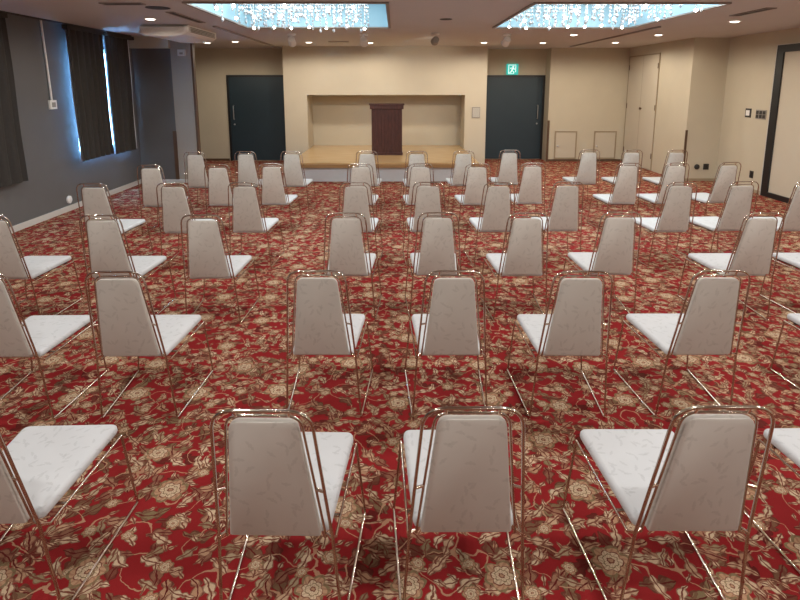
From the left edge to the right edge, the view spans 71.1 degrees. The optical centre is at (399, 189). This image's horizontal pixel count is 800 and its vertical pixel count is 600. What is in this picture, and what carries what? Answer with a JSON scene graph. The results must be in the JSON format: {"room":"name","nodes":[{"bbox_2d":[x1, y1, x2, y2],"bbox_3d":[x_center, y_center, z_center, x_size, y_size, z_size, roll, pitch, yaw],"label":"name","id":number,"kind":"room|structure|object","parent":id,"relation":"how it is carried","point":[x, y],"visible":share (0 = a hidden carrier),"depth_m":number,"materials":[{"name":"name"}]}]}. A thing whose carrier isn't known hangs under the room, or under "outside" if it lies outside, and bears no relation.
{"room":"assembly chamber","nodes":[
{"label":"assembly chamber","id":0,"kind":"room"},
{"bbox_2d":[0,14,141,226],"bbox_3d":[-4.763,-0.263,3.877,0.160,2.600,19.800,0,11,0],"label":"wall","id":1,"kind":"structure","parent":0,"point":[55,167],"depth_m":7.51,"materials":[{"name":"grey paint"}]},
{"bbox_2d":[40,20,56,108],"bbox_3d":[-4.697,-1.664,7.483,0.034,1.158,0.150,0,11,0],"label":"wall control","id":2,"kind":"object","parent":1,"relation":"attached to","point":[52,104],"visible":0.93,"depth_m":7.48,"materials":[{"name":"white plastic"}]},
{"bbox_2d":[66,196,71,202],"bbox_3d":[-4.700,0.136,7.970,0.030,0.110,0.110,0,11,0],"label":"wall outlet","id":3,"kind":"object","parent":1,"relation":"attached to","point":[69,198],"visible":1,"depth_m":7.94,"materials":[{"name":"white plastic"}]},
{"bbox_2d":[10,179,140,232],"bbox_3d":[-4.658,1.307,2.339,0.018,0.075,16.200,0,11,0],"label":"baseboard","id":4,"kind":"structure","parent":1,"relation":"attached to","point":[55,213],"depth_m":7.68,"materials":[{"name":"grey paint"}]},
{"bbox_2d":[131,40,196,178],"bbox_3d":[-4.221,-1.427,10.145,1.030,2.600,0.140,0,11,0],"label":"wall","id":5,"kind":"structure","parent":0,"point":[152,70],"depth_m":10.06,"materials":[{"name":"grey paint"}]},
{"bbox_2d":[163,179,186,182],"bbox_3d":[-4.211,-0.165,10.301,1.012,0.060,0.015,0,11,0],"label":"baseboard","id":6,"kind":"structure","parent":5,"relation":"attached to","point":[166,180],"depth_m":10.29,"materials":[{"name":"grey paint"}]},
{"bbox_2d":[173,131,179,178],"bbox_3d":[-4.083,-0.603,10.222,0.065,0.950,0.012,0,11,0],"label":"trim","id":7,"kind":"structure","parent":5,"relation":"attached to","point":[174,132],"depth_m":10.21,"materials":[{"name":"brown wood"}]},
{"bbox_2d":[177,49,185,55],"bbox_3d":[-3.845,-2.417,9.858,0.140,0.110,0.068,0,11,0],"label":"wall sensor","id":8,"kind":"object","parent":5,"relation":"attached to","point":[180,52],"visible":1,"depth_m":9.83,"materials":[{"name":"grey paint"}]},
{"bbox_2d":[190,43,200,154],"bbox_3d":[-3.688,-1.649,10.108,0.035,2.150,0.100,0,11,0],"label":"trim","id":9,"kind":"structure","parent":5,"relation":"attached to","point":[191,44],"depth_m":10.09,"materials":[{"name":"brown"}]},
{"bbox_2d":[194,48,282,160],"bbox_3d":[-3.662,-1.996,13.203,2.200,2.600,0.150,0,11,0],"label":"wall","id":10,"kind":"structure","parent":0,"point":[212,65],"depth_m":13.00,"materials":[{"name":"beige paint"}]},
{"bbox_2d":[203,158,229,160],"bbox_3d":[-4.411,-0.726,13.348,0.700,0.050,0.015,0,11,0],"label":"baseboard","id":11,"kind":"structure","parent":10,"relation":"attached to","point":[207,159],"depth_m":13.34,"materials":[{"name":"brown wood"}]},
{"bbox_2d":[226,75,285,160],"bbox_3d":[-3.301,-1.681,13.149,1.460,2.000,0.076,0,11,0],"label":"door","id":12,"kind":"structure","parent":10,"relation":"in","point":[256,111],"depth_m":13.16,"materials":[{"name":"black"}]},
{"bbox_2d":[193,4,387,26],"bbox_3d":[-1.186,-2.367,6.935,2.050,0.420,2.440,0,11,0],"label":"ceiling","id":13,"kind":"structure","parent":0,"point":[377,15],"depth_m":8.14,"materials":[{"name":"blue paint"}]},
{"bbox_2d":[213,4,369,32],"bbox_3d":[-1.271,-2.310,6.944,1.740,0.533,2.280,0,11,0],"label":"crystal chandelier","id":14,"kind":"object","parent":13,"relation":"hanging from","point":[294,7],"visible":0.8,"depth_m":7.22,"materials":[{"name":"white glass"}]},
{"bbox_2d":[282,46,487,164],"bbox_3d":[-0.327,-1.946,12.935,4.475,2.600,1.050,0,11,0],"label":"wall","id":15,"kind":"structure","parent":0,"point":[329,91],"depth_m":12.36,"materials":[{"name":"beige paint"}]},
{"bbox_2d":[213,26,275,46],"bbox_3d":[-2.687,-2.729,10.094,0.040,0.021,4.190,0,11,0],"label":"trim","id":16,"kind":"structure","parent":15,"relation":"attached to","point":[216,27],"depth_m":9.35,"materials":[{"name":"beige"}]},
{"bbox_2d":[472,107,479,117],"bbox_3d":[1.690,-1.723,12.447,0.180,0.240,0.024,0,11,0],"label":"wall speaker","id":17,"kind":"object","parent":15,"relation":"attached to","point":[475,110],"visible":1,"depth_m":12.43,"materials":[{"name":"grey paint"}]},
{"bbox_2d":[0,159,799,599],"bbox_3d":[0.642,1.007,4.159,11.250,0.001,19.800,0,11,0],"label":"floor","id":18,"kind":"structure","parent":0,"point":[167,548],"depth_m":3.10,"materials":[{"name":"carpet"}]},
{"bbox_2d":[0,215,82,314],"bbox_3d":[-2.873,0.541,4.280,0.470,0.870,0.653,0,11,-1],"label":"banquet chair","id":19,"kind":"object","parent":18,"relation":"on","point":[12,266],"visible":0.91,"depth_m":4.07,"materials":[{"name":"fabric"}]},
{"bbox_2d":[0,273,107,418],"bbox_3d":[-2.049,0.762,3.091,0.470,0.870,0.653,0,11,-1],"label":"banquet chair","id":20,"kind":"object","parent":18,"relation":"on","point":[36,335],"visible":0.94,"depth_m":2.97,"materials":[{"name":"fabric"}]},
{"bbox_2d":[0,425,138,599],"bbox_3d":[-1.337,0.967,1.987,0.470,0.870,0.653,0,11,-2],"label":"banquet chair","id":21,"kind":"object","parent":18,"relation":"on","point":[40,464],"visible":1,"depth_m":2.04,"materials":[{"name":"fabric"}]},
{"bbox_2d":[76,183,153,268],"bbox_3d":[-2.845,0.306,5.545,0.470,0.870,0.653,0,11,0],"label":"banquet chair","id":22,"kind":"object","parent":18,"relation":"on","point":[95,200],"visible":0.61,"depth_m":5.25,"materials":[{"name":"fabric"}]},
{"bbox_2d":[79,215,176,322],"bbox_3d":[-2.094,0.541,4.278,0.470,0.870,0.653,0,11,-1],"label":"banquet chair","id":23,"kind":"object","parent":18,"relation":"on","point":[107,251],"visible":0.85,"depth_m":4.01,"materials":[{"name":"fabric"}]},
{"bbox_2d":[84,271,213,418],"bbox_3d":[-1.391,0.761,3.098,0.470,0.870,0.653,0,11,-1],"label":"banquet chair","id":24,"kind":"object","parent":18,"relation":"on","point":[128,328],"visible":1,"depth_m":2.84,"materials":[{"name":"fabric"}]},
{"bbox_2d":[137,165,192,235],"bbox_3d":[-2.858,0.081,6.758,0.470,0.870,0.653,0,11,-1],"label":"banquet chair","id":25,"kind":"object","parent":18,"relation":"on","point":[150,178],"visible":0.73,"depth_m":6.47,"materials":[{"name":"fabric"}]},
{"bbox_2d":[156,183,217,267],"bbox_3d":[-2.119,0.301,5.570,0.470,0.870,0.653,0,11,-1],"label":"banquet chair","id":26,"kind":"object","parent":18,"relation":"on","point":[175,205],"visible":0.68,"depth_m":5.28,"materials":[{"name":"fabric"}]},
{"bbox_2d":[183,152,224,211],"bbox_3d":[-2.801,-0.149,7.996,0.470,0.870,0.653,0,11,0],"label":"banquet chair","id":27,"kind":"object","parent":18,"relation":"on","point":[195,168],"visible":0.69,"depth_m":7.71,"materials":[{"name":"fabric"}]},
{"bbox_2d":[180,214,259,323],"bbox_3d":[-1.396,0.539,4.289,0.470,0.870,0.653,0,11,-2],"label":"banquet chair","id":28,"kind":"object","parent":18,"relation":"on","point":[206,259],"visible":0.96,"depth_m":4.02,"materials":[{"name":"fabric"}]},
{"bbox_2d":[204,164,240,233],"bbox_3d":[-2.107,0.072,6.804,0.470,0.870,0.653,0,11,-1],"label":"banquet chair","id":29,"kind":"object","parent":18,"relation":"on","point":[218,181],"visible":0.69,"depth_m":6.52,"materials":[{"name":"fabric"}]},
{"bbox_2d":[234,151,271,210],"bbox_3d":[-2.128,-0.162,8.063,0.470,0.870,0.653,0,11,0],"label":"banquet chair","id":30,"kind":"object","parent":18,"relation":"on","point":[246,170],"visible":0.67,"depth_m":7.78,"materials":[{"name":"fabric"}]},
{"bbox_2d":[228,182,284,266],"bbox_3d":[-1.463,0.297,5.594,0.470,0.870,0.653,0,11,-1],"label":"banquet chair","id":31,"kind":"object","parent":18,"relation":"on","point":[246,217],"visible":0.96,"depth_m":5.33,"materials":[{"name":"fabric"}]},
{"bbox_2d":[258,163,301,232],"bbox_3d":[-1.497,0.062,6.859,0.470,0.870,0.653,0,11,-1],"label":"banquet chair","id":32,"kind":"object","parent":18,"relation":"on","point":[272,189],"visible":0.88,"depth_m":6.59,"materials":[{"name":"fabric"}]},
{"bbox_2d":[210,408,365,599],"bbox_3d":[-0.381,0.975,1.943,0.470,0.870,0.653,0,11,1],"label":"banquet chair","id":33,"kind":"object","parent":18,"relation":"on","point":[284,480],"visible":1,"depth_m":1.67,"materials":[{"name":"fabric"}]},
{"bbox_2d":[281,151,316,210],"bbox_3d":[-1.494,-0.164,8.075,0.470,0.870,0.653,0,11,0],"label":"banquet chair","id":34,"kind":"object","parent":18,"relation":"on","point":[292,167],"visible":0.91,"depth_m":7.80,"materials":[{"name":"fabric"}]},
{"bbox_2d":[286,270,372,416],"bbox_3d":[-0.405,0.758,3.113,0.470,0.870,0.653,0,11,1],"label":"banquet chair","id":35,"kind":"object","parent":18,"relation":"on","point":[321,325],"visible":0.93,"depth_m":2.84,"materials":[{"name":"fabric"}]},
{"bbox_2d":[323,213,381,320],"bbox_3d":[-0.387,0.528,4.347,0.470,0.870,0.653,0,11,0],"label":"banquet chair","id":36,"kind":"object","parent":18,"relation":"on","point":[348,257],"visible":0.88,"depth_m":4.07,"materials":[{"name":"fabric"}]},
{"bbox_2d":[338,182,382,266],"bbox_3d":[-0.416,0.296,5.599,0.470,0.870,0.653,0,11,0],"label":"banquet chair","id":37,"kind":"object","parent":18,"relation":"on","point":[355,199],"visible":0.64,"depth_m":5.30,"materials":[{"name":"fabric"}]},
{"bbox_2d":[347,164,381,233],"bbox_3d":[-0.462,0.064,6.847,0.470,0.870,0.653,0,11,0],"label":"banquet chair","id":38,"kind":"object","parent":18,"relation":"on","point":[359,173],"visible":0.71,"depth_m":6.53,"materials":[{"name":"fabric"}]},
{"bbox_2d":[356,151,384,209],"bbox_3d":[-0.461,-0.172,8.120,0.470,0.870,0.653,0,11,0],"label":"banquet chair","id":39,"kind":"object","parent":18,"relation":"on","point":[364,159],"visible":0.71,"depth_m":7.81,"materials":[{"name":"fabric"}]},
{"bbox_2d":[299,145,478,181],"bbox_3d":[-0.301,-0.611,11.882,3.487,0.360,3.121,0,11,0],"label":"stage platform","id":40,"kind":"object","parent":18,"relation":"on","point":[322,163],"visible":0.59,"depth_m":10.48,"materials":[{"name":"brown wood"}]},
{"bbox_2d":[369,103,403,154],"bbox_3d":[-0.269,-1.267,11.569,0.710,1.045,0.525,0,11,0],"label":"lectern","id":41,"kind":"object","parent":40,"relation":"on","point":[386,118],"visible":0.95,"depth_m":11.35,"materials":[{"name":"red wood"}]},
{"bbox_2d":[400,151,427,209],"bbox_3d":[0.231,-0.169,8.100,0.470,0.870,0.653,0,11,0],"label":"banquet chair","id":42,"kind":"object","parent":18,"relation":"on","point":[414,158],"visible":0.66,"depth_m":7.77,"materials":[{"name":"fabric"}]},
{"bbox_2d":[399,163,433,232],"bbox_3d":[0.232,0.063,6.852,0.470,0.870,0.653,0,11,-1],"label":"banquet chair","id":43,"kind":"object","parent":18,"relation":"on","point":[418,174],"visible":0.7,"depth_m":6.54,"materials":[{"name":"fabric"}]},
{"bbox_2d":[402,182,445,266],"bbox_3d":[0.264,0.293,5.614,0.470,0.870,0.653,0,11,0],"label":"banquet chair","id":44,"kind":"object","parent":18,"relation":"on","point":[428,199],"visible":0.66,"depth_m":5.31,"materials":[{"name":"fabric"}]},
{"bbox_2d":[405,212,460,319],"bbox_3d":[0.274,0.526,4.361,0.470,0.870,0.653,0,11,0],"label":"banquet chair","id":45,"kind":"object","parent":18,"relation":"on","point":[436,253],"visible":0.87,"depth_m":4.08,"materials":[{"name":"fabric"}]},
{"bbox_2d":[404,270,487,417],"bbox_3d":[0.264,0.758,3.110,0.470,0.870,0.653,0,11,0],"label":"banquet chair","id":46,"kind":"object","parent":18,"relation":"on","point":[450,327],"visible":0.95,"depth_m":2.84,"materials":[{"name":"fabric"}]},
{"bbox_2d":[393,405,524,599],"bbox_3d":[0.205,0.973,1.957,0.470,0.870,0.653,0,11,0],"label":"banquet chair","id":47,"kind":"object","parent":18,"relation":"on","point":[458,471],"visible":1,"depth_m":1.68,"materials":[{"name":"fabric"}]},
{"bbox_2d":[442,151,475,209],"bbox_3d":[0.879,-0.176,8.141,0.470,0.870,0.653,0,11,-1],"label":"banquet chair","id":48,"kind":"object","parent":18,"relation":"on","point":[462,160],"visible":0.77,"depth_m":7.86,"materials":[{"name":"fabric"}]},
{"bbox_2d":[451,163,491,232],"bbox_3d":[0.893,0.064,6.849,0.470,0.870,0.653,0,11,-1],"label":"banquet chair","id":49,"kind":"object","parent":18,"relation":"on","point":[476,180],"visible":0.78,"depth_m":6.57,"materials":[{"name":"fabric"}]},
{"bbox_2d":[464,182,514,266],"bbox_3d":[0.924,0.292,5.617,0.470,0.870,0.653,0,11,-1],"label":"banquet chair","id":50,"kind":"object","parent":18,"relation":"on","point":[496,211],"visible":0.84,"depth_m":5.34,"materials":[{"name":"fabric"}]},
{"bbox_2d":[489,150,519,207],"bbox_3d":[1.539,-0.193,8.229,0.470,0.870,0.653,0,11,0],"label":"banquet chair","id":51,"kind":"object","parent":18,"relation":"on","point":[508,168],"visible":0.82,"depth_m":7.95,"materials":[{"name":"fabric"}]},
{"bbox_2d":[479,213,548,320],"bbox_3d":[0.905,0.528,4.348,0.470,0.870,0.653,0,11,0],"label":"banquet chair","id":52,"kind":"object","parent":18,"relation":"on","point":[524,255],"visible":0.96,"depth_m":4.08,"materials":[{"name":"fabric"}]},
{"bbox_2d":[511,163,545,228],"bbox_3d":[1.549,0.052,6.910,0.470,0.870,0.653,0,11,-1],"label":"banquet chair","id":53,"kind":"object","parent":18,"relation":"on","point":[530,188],"visible":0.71,"depth_m":6.63,"materials":[{"name":"fabric"}]},
{"bbox_2d":[531,181,583,251],"bbox_3d":[1.580,0.288,5.644,0.470,0.870,0.653,0,11,0],"label":"banquet chair","id":54,"kind":"object","parent":18,"relation":"on","point":[564,214],"visible":0.85,"depth_m":5.37,"materials":[{"name":"fabric"}]},
{"bbox_2d":[507,271,612,418],"bbox_3d":[0.896,0.759,3.105,0.470,0.870,0.653,0,11,1],"label":"banquet chair","id":55,"kind":"object","parent":18,"relation":"on","point":[574,326],"visible":1,"depth_m":2.84,"materials":[{"name":"fabric"}]},
{"bbox_2d":[560,150,599,207],"bbox_3d":[2.672,-0.199,8.263,0.470,0.870,0.653,0,11,0],"label":"banquet chair","id":56,"kind":"object","parent":18,"relation":"on","point":[587,172],"visible":0.84,"depth_m":8.00,"materials":[{"name":"fabric"}]},
{"bbox_2d":[561,212,641,313],"bbox_3d":[1.584,0.524,4.374,0.470,0.870,0.653,0,11,1],"label":"banquet chair","id":57,"kind":"object","parent":18,"relation":"on","point":[616,248],"visible":0.79,"depth_m":4.10,"materials":[{"name":"fabric"}]},
{"bbox_2d":[587,163,641,231],"bbox_3d":[2.669,0.054,6.902,0.470,0.870,0.653,0,11,0],"label":"banquet chair","id":58,"kind":"object","parent":18,"relation":"on","point":[625,190],"visible":0.95,"depth_m":6.64,"materials":[{"name":"fabric"}]},
{"bbox_2d":[598,150,642,207],"bbox_3d":[3.267,-0.197,8.254,0.470,0.870,0.653,0,11,0],"label":"banquet chair","id":59,"kind":"object","parent":18,"relation":"on","point":[627,157],"visible":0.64,"depth_m":7.93,"materials":[{"name":"fabric"}]},
{"bbox_2d":[632,163,689,230],"bbox_3d":[3.240,0.049,6.929,0.470,0.870,0.653,0,11,0],"label":"banquet chair","id":60,"kind":"object","parent":18,"relation":"on","point":[674,173],"visible":0.55,"depth_m":6.63,"materials":[{"name":"fabric"}]},
{"bbox_2d":[637,150,687,207],"bbox_3d":[3.890,-0.195,8.242,0.470,0.870,0.653,0,11,-1],"label":"banquet chair","id":61,"kind":"object","parent":18,"relation":"on","point":[674,158],"visible":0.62,"depth_m":7.93,"materials":[{"name":"fabric"}]},
{"bbox_2d":[632,182,697,266],"bbox_3d":[2.633,0.293,5.613,0.470,0.870,0.653,0,11,-1],"label":"banquet chair","id":62,"kind":"object","parent":18,"relation":"on","point":[675,215],"visible":0.91,"depth_m":5.35,"materials":[{"name":"fabric"}]},
{"bbox_2d":[562,405,774,599],"bbox_3d":[0.915,0.972,1.961,0.470,0.870,0.653,0,11,0],"label":"banquet chair","id":63,"kind":"object","parent":18,"relation":"on","point":[695,477],"visible":1,"depth_m":1.71,"materials":[{"name":"fabric"}]},
{"bbox_2d":[613,270,750,416],"bbox_3d":[1.569,0.757,3.116,0.470,0.870,0.653,0,11,0],"label":"banquet chair","id":64,"kind":"object","parent":18,"relation":"on","point":[708,322],"visible":0.98,"depth_m":2.86,"materials":[{"name":"fabric"}]},
{"bbox_2d":[690,162,740,230],"bbox_3d":[3.850,0.040,6.975,0.470,0.870,0.653,-1,11,-7],"label":"banquet chair","id":65,"kind":"object","parent":18,"relation":"on","point":[726,175],"visible":0.7,"depth_m":6.70,"materials":[{"name":"fabric"}]},
{"bbox_2d":[676,181,758,256],"bbox_3d":[3.222,0.286,5.651,0.470,0.870,0.653,-1,11,-4],"label":"banquet chair","id":66,"kind":"object","parent":18,"relation":"on","point":[738,204],"visible":0.8,"depth_m":5.38,"materials":[{"name":"fabric"}]},
{"bbox_2d":[677,212,784,320],"bbox_3d":[2.583,0.528,4.351,0.470,0.870,0.653,0,11,0],"label":"banquet chair","id":67,"kind":"object","parent":18,"relation":"on","point":[753,254],"visible":0.84,"depth_m":4.09,"materials":[{"name":"fabric"}]},
{"bbox_2d":[735,182,799,257],"bbox_3d":[3.851,0.288,5.643,0.470,0.870,0.653,0,11,0],"label":"banquet chair","id":68,"kind":"object","parent":18,"relation":"on","point":[792,217],"visible":0.55,"depth_m":5.39,"materials":[{"name":"fabric"}]},
{"bbox_2d":[744,428,799,574],"bbox_3d":[1.667,0.971,1.969,0.470,0.870,0.653,0,11,-1],"label":"banquet chair","id":69,"kind":"object","parent":18,"relation":"on","point":[787,440],"visible":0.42,"depth_m":2.19,"materials":[{"name":"fabric"}]},
{"bbox_2d":[759,253,799,312],"bbox_3d":[3.290,0.525,4.365,0.470,0.870,0.653,0,11,0],"label":"banquet chair","id":70,"kind":"object","parent":18,"relation":"on","point":[793,259],"visible":0.8,"depth_m":4.55,"materials":[{"name":"fabric"}]},
{"bbox_2d":[770,313,799,389],"bbox_3d":[2.557,0.756,3.120,0.470,0.870,0.653,0,11,0],"label":"banquet chair","id":71,"kind":"object","parent":18,"relation":"on","point":[794,317],"visible":1,"depth_m":3.40,"materials":[{"name":"metal"}]},
{"bbox_2d":[0,0,799,48],"bbox_3d":[0.642,-1.549,3.684,11.250,0.001,19.800,0,11,0],"label":"ceiling","id":72,"kind":"structure","parent":0,"point":[412,22],"depth_m":7.88,"materials":[{"name":"paint"}]},
{"bbox_2d":[0,10,130,35],"bbox_3d":[-4.599,-2.212,7.306,0.040,0.018,4.650,0,11,0],"label":"rail","id":73,"kind":"object","parent":72,"relation":"attached to","point":[10,13],"visible":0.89,"depth_m":7.35,"materials":[{"name":"grey metal"}]},
{"bbox_2d":[0,12,27,187],"bbox_3d":[-4.597,-0.963,6.058,0.091,1.980,1.356,0,11,0],"label":"curtain","id":74,"kind":"object","parent":73,"relation":"hanging from","point":[13,170],"visible":1,"depth_m":6.57,"materials":[{"name":"black fabric"}]},
{"bbox_2d":[61,24,113,161],"bbox_3d":[-4.595,-1.428,8.341,0.118,1.900,1.016,0,11,-1],"label":"curtain","id":75,"kind":"object","parent":73,"relation":"hanging from","point":[84,45],"visible":1,"depth_m":8.29,"materials":[{"name":"black fabric"}]},
{"bbox_2d":[102,32,136,153],"bbox_3d":[-4.645,-1.607,9.358,0.131,1.920,0.935,0,11,0],"label":"curtain","id":76,"kind":"object","parent":73,"relation":"hanging from","point":[116,46],"visible":1,"depth_m":9.24,"materials":[{"name":"black fabric"}]},
{"bbox_2d":[99,3,145,4],"bbox_3d":[-2.901,-1.947,5.859,0.440,0.011,0.120,0,11,0],"label":"ceiling vent","id":77,"kind":"object","parent":72,"relation":"in","point":[99,3],"visible":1,"depth_m":5.85,"materials":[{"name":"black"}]},
{"bbox_2d":[129,36,169,47],"bbox_3d":[-4.395,-2.600,9.885,0.680,0.200,0.220,0,11,0],"label":"beam","id":78,"kind":"structure","parent":72,"relation":"attached to","point":[139,41],"depth_m":9.78,"materials":[{"name":"beige paint"}]},
{"bbox_2d":[145,6,169,9],"bbox_3d":[-2.674,-2.009,6.185,0.260,0.008,0.260,0,11,0],"label":"ceiling speaker","id":79,"kind":"object","parent":72,"relation":"attached to","point":[147,7],"visible":1,"depth_m":6.14,"materials":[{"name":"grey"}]},
{"bbox_2d":[139,25,215,42],"bbox_3d":[-3.334,-2.360,8.512,0.680,0.167,1.345,0,11,0],"label":"air conditioner","id":80,"kind":"object","parent":72,"relation":"attached to","point":[177,33],"visible":1,"depth_m":7.91,"materials":[{"name":"white plastic"}]},
{"bbox_2d":[165,12,205,22],"bbox_3d":[-2.681,-2.168,7.050,0.100,0.011,1.100,0,11,0],"label":"ceiling vent","id":81,"kind":"object","parent":72,"relation":"in","point":[171,13],"visible":1,"depth_m":6.97,"materials":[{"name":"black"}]},
{"bbox_2d":[182,2,390,27],"bbox_3d":[-1.186,-2.151,6.975,2.120,0.017,2.510,0,11,0],"label":"trim","id":82,"kind":"structure","parent":72,"relation":"attached to","point":[185,3],"depth_m":5.75,"materials":[{"name":"beige"}]},
{"bbox_2d":[287,33,295,46],"bbox_3d":[-1.800,-2.488,9.319,0.140,0.211,0.182,0,11,0],"label":"spotlight","id":83,"kind":"object","parent":72,"relation":"attached to","point":[292,43],"visible":1,"depth_m":9.26,"materials":[{"name":"white plastic"}]},
{"bbox_2d":[360,34,367,46],"bbox_3d":[-0.601,-2.489,9.329,0.140,0.212,0.182,0,11,0],"label":"spotlight","id":84,"kind":"object","parent":72,"relation":"attached to","point":[363,40],"visible":1,"depth_m":9.27,"materials":[{"name":"white plastic"}]},
{"bbox_2d":[431,33,439,45],"bbox_3d":[0.580,-2.479,9.215,0.141,0.191,0.163,0,11,0],"label":"spotlight","id":85,"kind":"object","parent":72,"relation":"attached to","point":[434,41],"visible":1,"depth_m":9.15,"materials":[{"name":"white plastic"}]},
{"bbox_2d":[501,34,510,46],"bbox_3d":[1.776,-2.494,9.348,0.147,0.210,0.181,0,11,0],"label":"spotlight","id":86,"kind":"object","parent":72,"relation":"attached to","point":[505,43],"visible":1,"depth_m":9.29,"materials":[{"name":"white plastic"}]},
{"bbox_2d":[492,2,731,27],"bbox_3d":[2.389,-2.156,7.004,2.050,0.017,2.510,0,11,0],"label":"trim","id":87,"kind":"structure","parent":72,"relation":"attached to","point":[533,3],"depth_m":5.89,"materials":[{"name":"beige"}]},
{"bbox_2d":[570,26,660,46],"bbox_3d":[3.732,-2.738,10.147,0.040,0.021,4.190,0,11,0],"label":"trim","id":88,"kind":"structure","parent":72,"relation":"attached to","point":[657,26],"depth_m":9.46,"materials":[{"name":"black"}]},
{"bbox_2d":[729,8,776,15],"bbox_3d":[4.093,-2.069,6.516,0.120,0.011,0.700,0,11,0],"label":"ceiling vent","id":89,"kind":"object","parent":72,"relation":"in","point":[762,9],"visible":1,"depth_m":6.46,"materials":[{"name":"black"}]},
{"bbox_2d":[487,49,546,74],"bbox_3d":[2.676,-2.044,13.461,1.540,2.600,0.130,0,11,0],"label":"wall","id":90,"kind":"structure","parent":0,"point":[530,61],"depth_m":13.21,"materials":[{"name":"beige paint"}]},
{"bbox_2d":[506,64,518,74],"bbox_3d":[2.652,-2.847,13.213,0.270,0.250,0.062,0,11,0],"label":"exit sign","id":91,"kind":"object","parent":90,"relation":"attached to","point":[512,69],"visible":1,"depth_m":13.19,"materials":[{"name":"teal plastic"}]},
{"bbox_2d":[485,75,545,158],"bbox_3d":[2.695,-1.730,13.415,1.495,2.000,0.076,0,11,0],"label":"door","id":92,"kind":"structure","parent":90,"relation":"attached to","point":[514,103],"depth_m":13.42,"materials":[{"name":"black"}]},
{"bbox_2d":[542,48,629,160],"bbox_3d":[4.348,-2.008,13.268,1.800,2.600,0.550,0,11,0],"label":"wall","id":93,"kind":"structure","parent":0,"point":[586,88],"depth_m":12.96,"materials":[{"name":"beige paint"}]},
{"bbox_2d":[546,120,549,158],"bbox_3d":[3.465,-1.149,13.136,0.050,0.960,0.010,0,11,0],"label":"trim","id":94,"kind":"structure","parent":93,"relation":"in","point":[548,123],"depth_m":13.12,"materials":[{"name":"brown wood"}]},
{"bbox_2d":[554,131,576,158],"bbox_3d":[3.885,-1.054,13.144,0.520,0.650,0.034,0,11,0],"label":"hatch","id":95,"kind":"object","parent":93,"relation":"attached to","point":[565,143],"visible":1,"depth_m":13.15,"materials":[{"name":"beige paint"}]},
{"bbox_2d":[546,159,621,160],"bbox_3d":[4.350,-0.703,13.223,1.800,0.050,0.015,0,11,0],"label":"baseboard","id":96,"kind":"structure","parent":93,"relation":"attached to","point":[546,159],"depth_m":13.21,"materials":[{"name":"brown wood"}]},
{"bbox_2d":[593,131,616,158],"bbox_3d":[4.810,-1.056,13.152,0.530,0.650,0.034,0,11,0],"label":"hatch","id":97,"kind":"object","parent":93,"relation":"attached to","point":[604,141],"visible":0.94,"depth_m":13.16,"materials":[{"name":"beige"}]},
{"bbox_2d":[498,4,718,26],"bbox_3d":[2.389,-2.372,6.964,1.980,0.420,2.440,0,11,0],"label":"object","id":98,"kind":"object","parent":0,"point":[685,8],"depth_m":8.17,"materials":[{"name":"clear glass"}]},
{"bbox_2d":[508,4,702,30],"bbox_3d":[2.389,-2.316,6.975,1.840,0.533,2.280,0,11,0],"label":"crystal chandelier","id":99,"kind":"object","parent":98,"relation":"hanging from","point":[596,6],"visible":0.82,"depth_m":7.00,"materials":[{"name":"white glass"}]},
{"bbox_2d":[630,38,729,177],"bbox_3d":[5.660,-1.754,11.903,0.800,2.600,3.350,0,11,0],"label":"wall","id":100,"kind":"structure","parent":0,"point":[693,71],"depth_m":10.38,"materials":[{"name":"beige paint"}]},
{"bbox_2d":[622,53,660,170],"bbox_3d":[5.226,-1.721,12.246,0.062,2.410,1.500,0,11,0],"label":"door","id":101,"kind":"structure","parent":100,"relation":"in","point":[643,73],"depth_m":12.11,"materials":[{"name":"beige wood"}]},
{"bbox_2d":[683,130,687,164],"bbox_3d":[5.279,-0.635,10.396,0.040,0.950,0.015,0,11,0],"label":"trim","id":102,"kind":"structure","parent":100,"relation":"attached to","point":[686,131],"depth_m":10.35,"materials":[{"name":"brown wood"}]},
{"bbox_2d":[685,178,713,180],"bbox_3d":[5.594,-0.193,10.481,0.640,0.050,0.015,0,11,0],"label":"baseboard","id":103,"kind":"structure","parent":100,"relation":"attached to","point":[689,179],"depth_m":10.47,"materials":[{"name":"beige wood"}]},
{"bbox_2d":[703,164,708,169],"bbox_3d":[5.704,-0.434,10.436,0.100,0.110,0.016,0,11,0],"label":"wall outlet","id":104,"kind":"object","parent":100,"relation":"attached to","point":[705,166],"visible":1,"depth_m":10.43,"materials":[{"name":"grey plastic"}]},
{"bbox_2d":[716,28,799,190],"bbox_3d":[6.062,0.040,2.246,0.160,2.600,16.300,0,11,0],"label":"wall","id":105,"kind":"structure","parent":0,"point":[751,59],"depth_m":9.51,"materials":[{"name":"beige paint"}]},
{"bbox_2d":[745,108,751,117],"bbox_3d":[5.910,-1.310,9.511,0.020,0.150,0.150,0,11,0],"label":"light switch","id":106,"kind":"object","parent":105,"relation":"attached to","point":[748,110],"visible":1,"depth_m":9.49,"materials":[{"name":"grey plastic"}]},
{"bbox_2d":[755,110,766,119],"bbox_3d":[5.914,-1.238,9.178,0.018,0.150,0.260,0,11,0],"label":"switch panel","id":107,"kind":"object","parent":105,"relation":"attached to","point":[760,114],"visible":1,"depth_m":9.16,"materials":[{"name":"grey"}]},
{"bbox_2d":[759,42,799,203],"bbox_3d":[5.907,-0.878,7.786,0.056,2.382,2.332,0,11,0],"label":"door","id":108,"kind":"structure","parent":105,"relation":"in","point":[781,161],"depth_m":8.62,"materials":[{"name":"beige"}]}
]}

